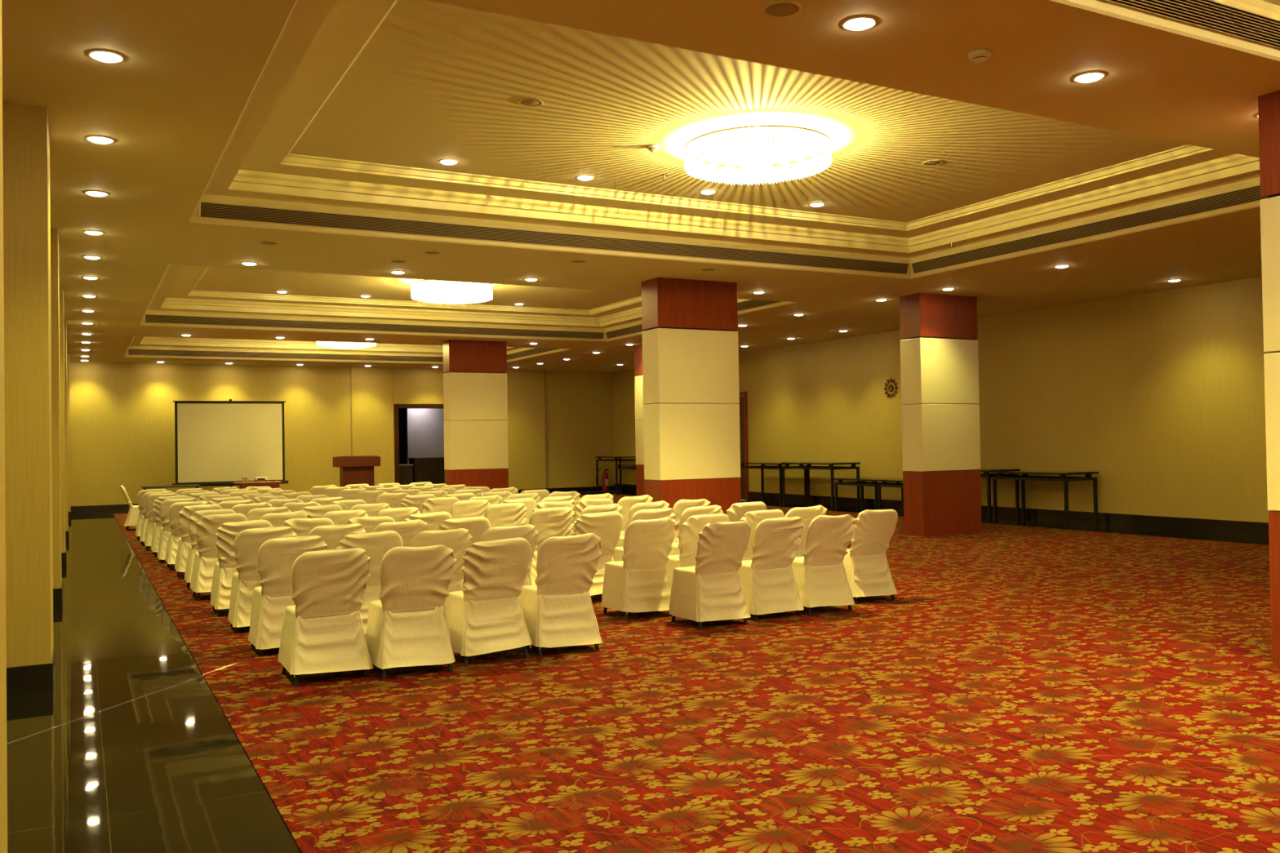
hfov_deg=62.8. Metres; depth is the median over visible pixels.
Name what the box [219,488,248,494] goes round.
banquet chair
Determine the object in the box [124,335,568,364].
crown molding
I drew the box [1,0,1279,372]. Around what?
ceiling
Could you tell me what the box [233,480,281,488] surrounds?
table
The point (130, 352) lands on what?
grille
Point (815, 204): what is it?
recessed light
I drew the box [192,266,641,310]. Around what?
ceiling
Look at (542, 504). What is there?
banquet chair
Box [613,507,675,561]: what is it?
banquet chair
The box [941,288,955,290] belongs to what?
recessed light
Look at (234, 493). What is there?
banquet chair
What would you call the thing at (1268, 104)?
column
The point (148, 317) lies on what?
grille
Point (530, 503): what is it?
banquet chair
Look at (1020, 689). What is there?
carpet
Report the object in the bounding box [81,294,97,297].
recessed light
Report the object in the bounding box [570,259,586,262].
ceiling speaker
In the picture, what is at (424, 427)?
wall partition
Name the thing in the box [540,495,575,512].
banquet chair
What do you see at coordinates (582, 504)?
banquet chair
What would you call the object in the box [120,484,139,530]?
banquet chair
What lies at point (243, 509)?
banquet chair
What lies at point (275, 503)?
banquet chair
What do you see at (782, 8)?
ceiling speaker
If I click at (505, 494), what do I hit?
banquet chair
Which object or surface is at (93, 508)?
baseboard
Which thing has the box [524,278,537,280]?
recessed light
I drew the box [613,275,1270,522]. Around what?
wall
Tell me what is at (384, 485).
banquet chair
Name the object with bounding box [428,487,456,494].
banquet chair
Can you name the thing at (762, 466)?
buffet table
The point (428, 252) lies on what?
ceiling speaker
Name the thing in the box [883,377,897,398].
wall clock
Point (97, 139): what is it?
recessed light
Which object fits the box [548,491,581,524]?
banquet chair
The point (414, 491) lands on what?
banquet chair
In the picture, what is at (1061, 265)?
recessed light
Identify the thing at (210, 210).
grille
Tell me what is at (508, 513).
banquet chair
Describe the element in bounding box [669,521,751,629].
banquet chair
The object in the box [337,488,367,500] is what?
banquet chair
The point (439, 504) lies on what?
banquet chair
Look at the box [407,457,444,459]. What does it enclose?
countertop
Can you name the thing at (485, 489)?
banquet chair
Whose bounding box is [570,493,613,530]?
banquet chair
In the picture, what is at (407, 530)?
banquet chair
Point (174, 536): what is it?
banquet chair
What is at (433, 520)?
banquet chair
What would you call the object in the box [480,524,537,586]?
banquet chair
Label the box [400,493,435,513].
banquet chair
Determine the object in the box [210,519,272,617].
banquet chair
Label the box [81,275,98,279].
recessed light
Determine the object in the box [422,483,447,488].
banquet chair
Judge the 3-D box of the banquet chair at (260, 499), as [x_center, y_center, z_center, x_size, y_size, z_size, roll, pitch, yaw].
[-5.505,1.459,15.493,0.558,0.910,0.610,0,-1,-28]
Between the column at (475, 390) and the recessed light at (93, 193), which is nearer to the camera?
the recessed light at (93, 193)
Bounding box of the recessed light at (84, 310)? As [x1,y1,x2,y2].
[81,309,94,311]
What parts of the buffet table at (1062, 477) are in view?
leg, leg, glass, frame, apron frame, leg, leg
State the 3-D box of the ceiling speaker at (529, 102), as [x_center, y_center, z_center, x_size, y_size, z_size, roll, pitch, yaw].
[-0.938,-2.784,9.015,0.210,0.010,0.210,0,-1,-28]
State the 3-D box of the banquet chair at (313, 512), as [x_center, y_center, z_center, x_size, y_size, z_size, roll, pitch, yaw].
[-3.908,1.393,12.737,0.558,0.908,0.610,0,-1,-27]
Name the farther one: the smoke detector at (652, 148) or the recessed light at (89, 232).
the recessed light at (89, 232)
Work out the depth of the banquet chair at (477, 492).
16.30 m
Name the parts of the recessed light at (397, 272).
lamp glass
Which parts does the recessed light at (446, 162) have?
lamp glass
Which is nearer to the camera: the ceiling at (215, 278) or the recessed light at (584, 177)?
the recessed light at (584, 177)
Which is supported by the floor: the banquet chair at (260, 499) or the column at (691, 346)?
the column at (691, 346)
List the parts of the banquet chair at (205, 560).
leg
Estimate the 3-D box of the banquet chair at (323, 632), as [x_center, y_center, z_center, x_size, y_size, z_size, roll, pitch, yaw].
[-2.188,1.283,7.295,0.554,0.909,0.618,0,-1,-28]
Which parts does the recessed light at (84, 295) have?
lamp glass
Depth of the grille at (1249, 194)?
12.48 m
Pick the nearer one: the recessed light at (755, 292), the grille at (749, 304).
the recessed light at (755, 292)
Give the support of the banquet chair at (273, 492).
on the carpet
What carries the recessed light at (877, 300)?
in the ceiling at (188, 74)
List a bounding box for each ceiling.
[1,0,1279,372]
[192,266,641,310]
[289,0,1186,222]
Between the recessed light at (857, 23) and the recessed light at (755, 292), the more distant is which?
the recessed light at (755, 292)
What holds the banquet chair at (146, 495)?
on the carpet
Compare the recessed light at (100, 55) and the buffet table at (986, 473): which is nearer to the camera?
the recessed light at (100, 55)
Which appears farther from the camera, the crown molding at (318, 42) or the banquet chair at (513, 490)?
the banquet chair at (513, 490)
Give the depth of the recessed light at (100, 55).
6.17 m
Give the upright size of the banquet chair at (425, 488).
0.908 m
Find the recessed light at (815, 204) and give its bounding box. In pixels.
[808,202,825,206]
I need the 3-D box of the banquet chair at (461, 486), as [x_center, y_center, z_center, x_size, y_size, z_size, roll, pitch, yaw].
[-3.350,1.470,18.442,0.560,0.908,0.611,0,-1,-29]
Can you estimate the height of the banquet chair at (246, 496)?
0.910 m
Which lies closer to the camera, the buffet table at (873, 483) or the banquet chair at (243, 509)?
the banquet chair at (243, 509)
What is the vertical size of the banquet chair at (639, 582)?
0.910 m
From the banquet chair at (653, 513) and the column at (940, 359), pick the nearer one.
the banquet chair at (653, 513)
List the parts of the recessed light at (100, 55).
lamp glass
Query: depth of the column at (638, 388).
25.42 m
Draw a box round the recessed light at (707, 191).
[699,189,716,194]
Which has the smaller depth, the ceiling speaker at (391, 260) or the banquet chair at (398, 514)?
the banquet chair at (398, 514)
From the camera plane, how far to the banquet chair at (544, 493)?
15.83 m
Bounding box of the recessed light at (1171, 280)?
[1167,279,1182,281]
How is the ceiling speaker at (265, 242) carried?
attached to the ceiling at (188, 74)
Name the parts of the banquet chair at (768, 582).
leg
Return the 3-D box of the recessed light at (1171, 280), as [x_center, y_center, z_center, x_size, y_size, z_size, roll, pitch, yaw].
[8.136,-2.216,15.972,0.208,0.026,0.208,0,-1,-28]
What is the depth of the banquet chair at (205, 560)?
11.10 m
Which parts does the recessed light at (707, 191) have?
lamp glass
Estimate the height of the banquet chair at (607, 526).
0.908 m
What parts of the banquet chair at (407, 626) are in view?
leg, leg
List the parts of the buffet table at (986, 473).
leg, glass, apron frame, frame, leg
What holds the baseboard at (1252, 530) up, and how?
attached to the wall at (1158, 394)
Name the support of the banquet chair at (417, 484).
on the carpet
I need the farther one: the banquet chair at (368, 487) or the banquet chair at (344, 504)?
the banquet chair at (368, 487)
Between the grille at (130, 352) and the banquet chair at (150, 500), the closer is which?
the banquet chair at (150, 500)
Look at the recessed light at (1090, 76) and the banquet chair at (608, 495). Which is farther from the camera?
the banquet chair at (608, 495)
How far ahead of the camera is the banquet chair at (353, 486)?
19.35 m
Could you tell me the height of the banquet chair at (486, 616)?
0.908 m
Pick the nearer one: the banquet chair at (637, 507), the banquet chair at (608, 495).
the banquet chair at (637, 507)
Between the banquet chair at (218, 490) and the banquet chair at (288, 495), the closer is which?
the banquet chair at (288, 495)
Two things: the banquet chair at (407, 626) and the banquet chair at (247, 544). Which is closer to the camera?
the banquet chair at (407, 626)
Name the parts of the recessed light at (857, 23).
lamp glass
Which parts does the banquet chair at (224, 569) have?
leg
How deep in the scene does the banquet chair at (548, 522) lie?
11.35 m
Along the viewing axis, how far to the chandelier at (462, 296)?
18.39 m
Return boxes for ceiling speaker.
[259,240,279,244]
[389,259,406,262]
[422,250,440,254]
[518,97,542,106]
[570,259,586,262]
[700,267,715,271]
[762,0,801,17]
[922,160,942,165]
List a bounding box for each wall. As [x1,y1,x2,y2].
[0,0,71,852]
[69,361,614,506]
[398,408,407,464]
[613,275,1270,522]
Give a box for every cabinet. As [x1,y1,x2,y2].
[399,464,413,484]
[407,457,446,484]
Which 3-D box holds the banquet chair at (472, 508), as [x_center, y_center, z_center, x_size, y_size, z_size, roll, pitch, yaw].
[-2.224,1.375,13.398,0.554,0.909,0.618,0,-1,-27]
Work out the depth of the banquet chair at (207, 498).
15.89 m
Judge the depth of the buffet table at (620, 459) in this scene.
33.48 m
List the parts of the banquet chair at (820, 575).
leg, leg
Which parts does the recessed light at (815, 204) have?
lamp glass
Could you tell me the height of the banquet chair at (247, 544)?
0.908 m
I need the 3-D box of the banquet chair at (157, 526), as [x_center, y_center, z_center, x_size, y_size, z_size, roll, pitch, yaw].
[-7.111,1.492,15.926,0.558,0.908,0.610,0,-1,-28]
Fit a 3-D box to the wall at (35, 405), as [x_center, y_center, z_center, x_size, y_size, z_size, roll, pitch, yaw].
[-6.940,-0.086,11.478,1.048,3.940,35.180,0,-1,-28]
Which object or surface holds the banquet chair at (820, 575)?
on the carpet
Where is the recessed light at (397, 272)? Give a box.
[390,270,405,274]
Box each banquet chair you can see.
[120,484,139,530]
[135,488,167,541]
[139,490,173,546]
[144,493,179,551]
[151,495,189,556]
[157,497,197,563]
[164,500,208,570]
[174,488,203,494]
[174,504,222,578]
[179,489,209,496]
[184,509,235,590]
[187,491,219,500]
[190,513,248,600]
[197,494,231,503]
[208,496,244,504]
[209,486,238,493]
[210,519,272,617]
[217,499,255,509]
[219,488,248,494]
[227,526,297,633]
[228,490,258,497]
[231,502,272,516]
[241,493,272,500]
[244,486,271,490]
[246,506,291,520]
[248,535,327,656]
[252,495,287,503]
[255,488,283,493]
[260,511,307,527]
[266,489,294,495]
[266,498,303,506]
[277,547,373,686]
[280,491,311,499]
[281,517,333,537]
[282,502,320,512]
[296,494,328,502]
[300,504,342,518]
[307,523,366,550]
[309,484,337,495]
[310,497,344,505]
[321,509,368,524]
[322,486,351,497]
[330,499,366,510]
[336,530,402,634]
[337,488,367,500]
[345,483,368,488]
[346,515,395,533]
[350,502,391,516]
[354,490,386,503]
[358,485,384,490]
[364,544,457,679]
[373,519,427,546]
[374,486,402,493]
[375,492,409,508]
[375,506,420,522]
[377,483,399,488]
[391,484,416,489]
[392,488,422,495]
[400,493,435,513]
[404,511,452,530]
[408,481,431,486]
[408,485,435,491]
[409,528,471,611]
[417,490,448,497]
[421,497,459,514]
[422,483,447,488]
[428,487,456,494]
[438,515,490,582]
[440,484,466,490]
[444,493,475,501]
[444,537,533,666]
[450,498,490,518]
[453,488,483,496]
[462,486,490,493]
[468,494,502,505]
[480,490,511,500]
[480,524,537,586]
[484,502,527,528]
[488,487,518,494]
[500,497,536,524]
[506,492,540,503]
[519,533,602,657]
[520,488,550,502]
[527,506,574,585]
[532,501,573,511]
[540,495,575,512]
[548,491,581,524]
[569,497,613,536]
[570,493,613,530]
[572,511,622,595]
[580,503,622,518]
[601,516,676,620]
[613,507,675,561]
[615,500,669,546]
[617,494,653,536]
[665,513,729,586]
[668,505,723,555]
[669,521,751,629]
[672,498,711,542]
[726,501,766,521]
[737,515,804,621]
[739,509,784,560]
[784,505,826,557]
[791,514,857,615]
[842,509,897,604]
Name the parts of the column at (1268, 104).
capital panel, cream panel, cream panel, panel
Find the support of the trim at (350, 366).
attached to the wall at (122, 414)
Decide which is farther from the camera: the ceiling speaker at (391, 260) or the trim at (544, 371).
the trim at (544, 371)
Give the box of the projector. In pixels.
[253,476,267,481]
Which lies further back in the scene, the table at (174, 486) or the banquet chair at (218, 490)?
the table at (174, 486)
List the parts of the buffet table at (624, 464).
leg, frame, apron frame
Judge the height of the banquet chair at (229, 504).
0.908 m
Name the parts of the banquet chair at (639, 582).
leg, leg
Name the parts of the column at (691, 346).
capital panel, cream panel, cream panel, panel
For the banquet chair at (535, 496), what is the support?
on the carpet
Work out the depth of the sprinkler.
11.52 m
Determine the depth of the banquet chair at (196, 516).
11.90 m
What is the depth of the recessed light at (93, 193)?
9.46 m
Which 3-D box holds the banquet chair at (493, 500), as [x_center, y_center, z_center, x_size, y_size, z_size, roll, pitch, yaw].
[-2.198,1.390,14.419,0.551,0.910,0.608,0,-1,-27]
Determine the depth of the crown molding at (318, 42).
11.76 m
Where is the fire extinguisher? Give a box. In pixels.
[595,468,608,492]
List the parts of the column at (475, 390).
capital panel, cream panel, cream panel, panel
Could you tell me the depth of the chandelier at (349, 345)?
25.93 m
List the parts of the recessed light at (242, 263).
lamp glass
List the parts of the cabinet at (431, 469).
door, door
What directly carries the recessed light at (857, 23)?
in the ceiling at (188, 74)
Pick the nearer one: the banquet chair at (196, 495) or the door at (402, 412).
the banquet chair at (196, 495)
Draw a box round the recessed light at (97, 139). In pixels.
[84,134,115,143]
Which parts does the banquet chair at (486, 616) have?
leg, leg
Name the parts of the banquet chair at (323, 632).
leg, leg, leg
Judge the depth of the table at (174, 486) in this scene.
26.13 m
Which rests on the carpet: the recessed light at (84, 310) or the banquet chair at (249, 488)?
the banquet chair at (249, 488)
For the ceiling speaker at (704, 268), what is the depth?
14.26 m
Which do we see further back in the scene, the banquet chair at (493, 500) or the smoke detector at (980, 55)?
the banquet chair at (493, 500)
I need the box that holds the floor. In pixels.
[6,491,1269,852]
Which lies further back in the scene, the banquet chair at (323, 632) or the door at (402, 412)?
the door at (402, 412)
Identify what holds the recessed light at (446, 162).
in the ceiling at (434, 82)
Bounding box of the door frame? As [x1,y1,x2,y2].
[394,404,443,483]
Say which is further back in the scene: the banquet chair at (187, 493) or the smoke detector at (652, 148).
the banquet chair at (187, 493)
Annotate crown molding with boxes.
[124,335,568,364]
[138,264,796,342]
[189,0,1260,279]
[1050,0,1279,61]
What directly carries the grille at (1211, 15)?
attached to the crown molding at (1268, 8)
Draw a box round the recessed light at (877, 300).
[875,298,887,301]
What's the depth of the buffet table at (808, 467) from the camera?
23.88 m
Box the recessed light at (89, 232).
[82,230,104,235]
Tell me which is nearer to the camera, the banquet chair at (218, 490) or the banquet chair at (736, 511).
the banquet chair at (736, 511)
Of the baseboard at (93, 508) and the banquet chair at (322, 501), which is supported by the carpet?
the banquet chair at (322, 501)
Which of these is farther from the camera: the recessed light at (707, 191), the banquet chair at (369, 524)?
the recessed light at (707, 191)
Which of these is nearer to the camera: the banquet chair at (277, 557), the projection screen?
the banquet chair at (277, 557)
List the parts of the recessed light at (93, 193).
lamp glass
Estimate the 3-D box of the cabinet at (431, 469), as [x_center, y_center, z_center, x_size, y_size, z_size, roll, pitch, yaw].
[-6.552,1.601,33.533,1.580,1.220,0.660,0,-1,-28]
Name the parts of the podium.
panel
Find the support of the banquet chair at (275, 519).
on the carpet
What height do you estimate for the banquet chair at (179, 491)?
0.908 m
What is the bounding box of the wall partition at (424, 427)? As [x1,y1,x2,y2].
[406,408,444,464]
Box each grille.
[127,348,443,361]
[144,314,604,338]
[198,201,910,274]
[506,347,559,359]
[604,299,782,338]
[910,185,1266,274]
[1104,0,1279,48]
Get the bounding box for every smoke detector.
[646,143,660,151]
[968,48,991,63]
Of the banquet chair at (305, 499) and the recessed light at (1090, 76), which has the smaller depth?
the recessed light at (1090, 76)
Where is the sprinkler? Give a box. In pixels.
[661,173,666,180]
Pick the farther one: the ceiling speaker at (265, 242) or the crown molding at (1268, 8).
the ceiling speaker at (265, 242)
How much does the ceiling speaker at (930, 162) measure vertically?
0.010 m
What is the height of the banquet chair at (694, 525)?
0.906 m
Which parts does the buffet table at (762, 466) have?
glass, leg, frame, apron frame, leg, leg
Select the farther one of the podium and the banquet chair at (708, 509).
the podium
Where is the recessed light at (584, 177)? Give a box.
[575,174,594,180]
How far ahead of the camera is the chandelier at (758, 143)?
10.05 m
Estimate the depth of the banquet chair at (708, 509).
11.17 m
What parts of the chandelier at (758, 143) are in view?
ceiling plate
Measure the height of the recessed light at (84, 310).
0.026 m
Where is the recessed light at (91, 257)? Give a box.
[82,255,102,259]
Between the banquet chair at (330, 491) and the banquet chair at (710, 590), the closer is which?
the banquet chair at (710, 590)
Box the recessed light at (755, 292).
[752,291,765,293]
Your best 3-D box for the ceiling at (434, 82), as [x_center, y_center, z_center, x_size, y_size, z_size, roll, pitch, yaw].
[1.152,-2.827,10.334,8.110,0.052,4.650,0,-1,-28]
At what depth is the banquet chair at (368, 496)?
16.48 m
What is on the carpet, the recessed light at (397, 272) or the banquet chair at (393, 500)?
the banquet chair at (393, 500)
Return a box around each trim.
[350,366,352,456]
[392,368,395,483]
[543,370,546,488]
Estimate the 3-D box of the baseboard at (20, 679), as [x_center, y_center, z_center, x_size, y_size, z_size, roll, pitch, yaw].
[-6.794,1.796,11.511,0.810,0.174,35.180,0,-1,-28]
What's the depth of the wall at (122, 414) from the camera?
30.12 m
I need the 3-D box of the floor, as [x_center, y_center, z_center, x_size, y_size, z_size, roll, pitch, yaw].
[0.167,1.888,15.249,17.210,0.120,35.200,0,-1,-28]
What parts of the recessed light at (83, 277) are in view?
lamp glass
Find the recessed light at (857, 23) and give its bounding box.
[840,15,878,31]
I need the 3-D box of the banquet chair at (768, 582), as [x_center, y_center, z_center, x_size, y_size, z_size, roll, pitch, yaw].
[1.139,1.264,9.557,0.560,0.908,0.611,0,-1,-28]
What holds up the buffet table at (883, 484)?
on the floor
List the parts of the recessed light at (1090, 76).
lamp glass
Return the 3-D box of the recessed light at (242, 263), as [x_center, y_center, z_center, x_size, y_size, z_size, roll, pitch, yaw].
[-4.930,-2.049,13.236,0.208,0.026,0.208,0,-1,-28]
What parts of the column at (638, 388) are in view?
capital panel, cream panel, cream panel, panel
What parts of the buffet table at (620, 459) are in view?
leg, glass, frame, apron frame, leg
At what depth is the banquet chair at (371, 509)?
12.70 m
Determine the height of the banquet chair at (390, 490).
0.910 m
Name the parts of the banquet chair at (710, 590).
leg, leg, leg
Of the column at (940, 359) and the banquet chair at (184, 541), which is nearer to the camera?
the banquet chair at (184, 541)
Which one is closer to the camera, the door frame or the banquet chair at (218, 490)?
the banquet chair at (218, 490)
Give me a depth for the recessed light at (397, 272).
14.04 m
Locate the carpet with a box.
[113,493,1279,852]
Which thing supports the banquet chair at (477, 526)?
on the carpet
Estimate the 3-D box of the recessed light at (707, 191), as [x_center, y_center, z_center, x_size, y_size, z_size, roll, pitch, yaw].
[0.803,-2.754,12.352,0.208,0.026,0.208,0,-1,-28]
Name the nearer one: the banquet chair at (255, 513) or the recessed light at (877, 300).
the banquet chair at (255, 513)
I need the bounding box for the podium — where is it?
[333,455,380,486]
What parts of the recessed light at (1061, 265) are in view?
lamp glass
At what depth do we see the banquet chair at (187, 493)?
17.57 m
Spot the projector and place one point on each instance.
(255, 478)
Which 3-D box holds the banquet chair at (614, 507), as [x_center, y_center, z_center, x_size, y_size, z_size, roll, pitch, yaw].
[-0.532,1.326,11.936,0.551,0.910,0.608,0,-1,-28]
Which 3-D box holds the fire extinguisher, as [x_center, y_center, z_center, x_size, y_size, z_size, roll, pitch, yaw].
[-1.238,1.750,34.150,0.492,0.772,0.204,0,-1,-28]
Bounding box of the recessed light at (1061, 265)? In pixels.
[1053,264,1070,267]
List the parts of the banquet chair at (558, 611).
leg, leg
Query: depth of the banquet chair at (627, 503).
13.55 m
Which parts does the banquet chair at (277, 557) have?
leg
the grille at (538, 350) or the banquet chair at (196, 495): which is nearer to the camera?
the banquet chair at (196, 495)
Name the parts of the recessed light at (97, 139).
lamp glass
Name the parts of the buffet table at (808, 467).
leg, leg, frame, glass, apron frame, leg, leg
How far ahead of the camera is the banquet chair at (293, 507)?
13.27 m
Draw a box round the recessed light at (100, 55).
[86,48,125,62]
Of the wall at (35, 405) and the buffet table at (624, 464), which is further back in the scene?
the buffet table at (624, 464)
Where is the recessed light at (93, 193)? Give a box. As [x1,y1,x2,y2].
[84,190,109,196]
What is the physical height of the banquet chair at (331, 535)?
0.908 m
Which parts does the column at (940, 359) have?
capital panel, cream panel, cream panel, panel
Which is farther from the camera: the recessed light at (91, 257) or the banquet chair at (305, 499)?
the banquet chair at (305, 499)
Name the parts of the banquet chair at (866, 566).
leg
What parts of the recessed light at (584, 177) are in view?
lamp glass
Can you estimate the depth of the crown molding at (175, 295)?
21.27 m
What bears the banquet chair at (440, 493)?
on the carpet
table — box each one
[141,484,200,489]
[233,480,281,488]
[595,456,635,493]
[614,463,636,495]
[740,462,807,506]
[780,462,860,511]
[833,477,903,513]
[875,478,902,510]
[980,468,1020,523]
[991,470,1098,529]
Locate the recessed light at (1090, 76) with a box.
[1071,71,1106,82]
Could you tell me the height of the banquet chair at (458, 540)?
0.909 m
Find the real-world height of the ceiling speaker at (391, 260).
0.010 m
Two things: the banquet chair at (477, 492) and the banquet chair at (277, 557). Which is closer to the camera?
the banquet chair at (277, 557)
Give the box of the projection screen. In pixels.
[172,399,288,487]
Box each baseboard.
[6,510,71,694]
[70,485,614,513]
[614,483,1269,539]
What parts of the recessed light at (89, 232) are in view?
lamp glass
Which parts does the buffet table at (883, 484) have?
leg, frame, apron frame, glass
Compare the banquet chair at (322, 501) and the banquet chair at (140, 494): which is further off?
the banquet chair at (140, 494)
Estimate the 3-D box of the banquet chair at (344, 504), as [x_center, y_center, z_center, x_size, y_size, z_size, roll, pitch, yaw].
[-3.894,1.410,13.807,0.562,0.906,0.612,0,-1,-28]
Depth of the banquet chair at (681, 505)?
12.51 m
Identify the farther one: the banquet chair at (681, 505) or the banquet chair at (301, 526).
the banquet chair at (681, 505)
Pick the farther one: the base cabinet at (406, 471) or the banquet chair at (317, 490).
the base cabinet at (406, 471)
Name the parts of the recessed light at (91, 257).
lamp glass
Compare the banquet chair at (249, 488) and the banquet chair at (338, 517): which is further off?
the banquet chair at (249, 488)
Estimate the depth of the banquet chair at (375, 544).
8.51 m
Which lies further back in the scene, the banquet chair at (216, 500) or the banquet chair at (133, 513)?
the banquet chair at (133, 513)
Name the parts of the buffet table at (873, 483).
leg, frame, leg, apron frame, glass, leg, leg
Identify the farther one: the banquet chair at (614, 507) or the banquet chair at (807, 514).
the banquet chair at (614, 507)
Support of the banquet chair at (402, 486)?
on the carpet
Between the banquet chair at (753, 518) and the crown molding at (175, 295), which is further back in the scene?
the crown molding at (175, 295)
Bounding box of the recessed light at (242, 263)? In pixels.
[240,262,257,265]
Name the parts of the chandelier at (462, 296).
ceiling plate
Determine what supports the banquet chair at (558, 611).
on the carpet
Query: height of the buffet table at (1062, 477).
0.969 m
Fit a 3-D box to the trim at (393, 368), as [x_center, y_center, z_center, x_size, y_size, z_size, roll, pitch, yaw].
[-7.323,0.129,31.224,0.012,3.760,0.004,0,-1,-28]
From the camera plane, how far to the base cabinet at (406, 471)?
32.38 m
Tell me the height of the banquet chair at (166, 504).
0.908 m
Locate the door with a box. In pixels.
[736,391,748,501]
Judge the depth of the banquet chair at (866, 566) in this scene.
10.24 m
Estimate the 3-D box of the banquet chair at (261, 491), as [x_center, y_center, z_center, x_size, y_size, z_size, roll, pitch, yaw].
[-6.542,1.521,18.393,0.546,0.907,0.610,0,-1,-28]
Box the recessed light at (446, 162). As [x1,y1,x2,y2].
[438,159,458,164]
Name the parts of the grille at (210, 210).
frame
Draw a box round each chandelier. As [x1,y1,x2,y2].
[316,341,376,349]
[410,280,493,304]
[683,124,831,185]
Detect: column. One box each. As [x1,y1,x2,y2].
[442,339,508,489]
[634,345,645,496]
[641,277,741,514]
[899,293,982,537]
[1257,89,1279,664]
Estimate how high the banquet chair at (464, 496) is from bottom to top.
0.908 m

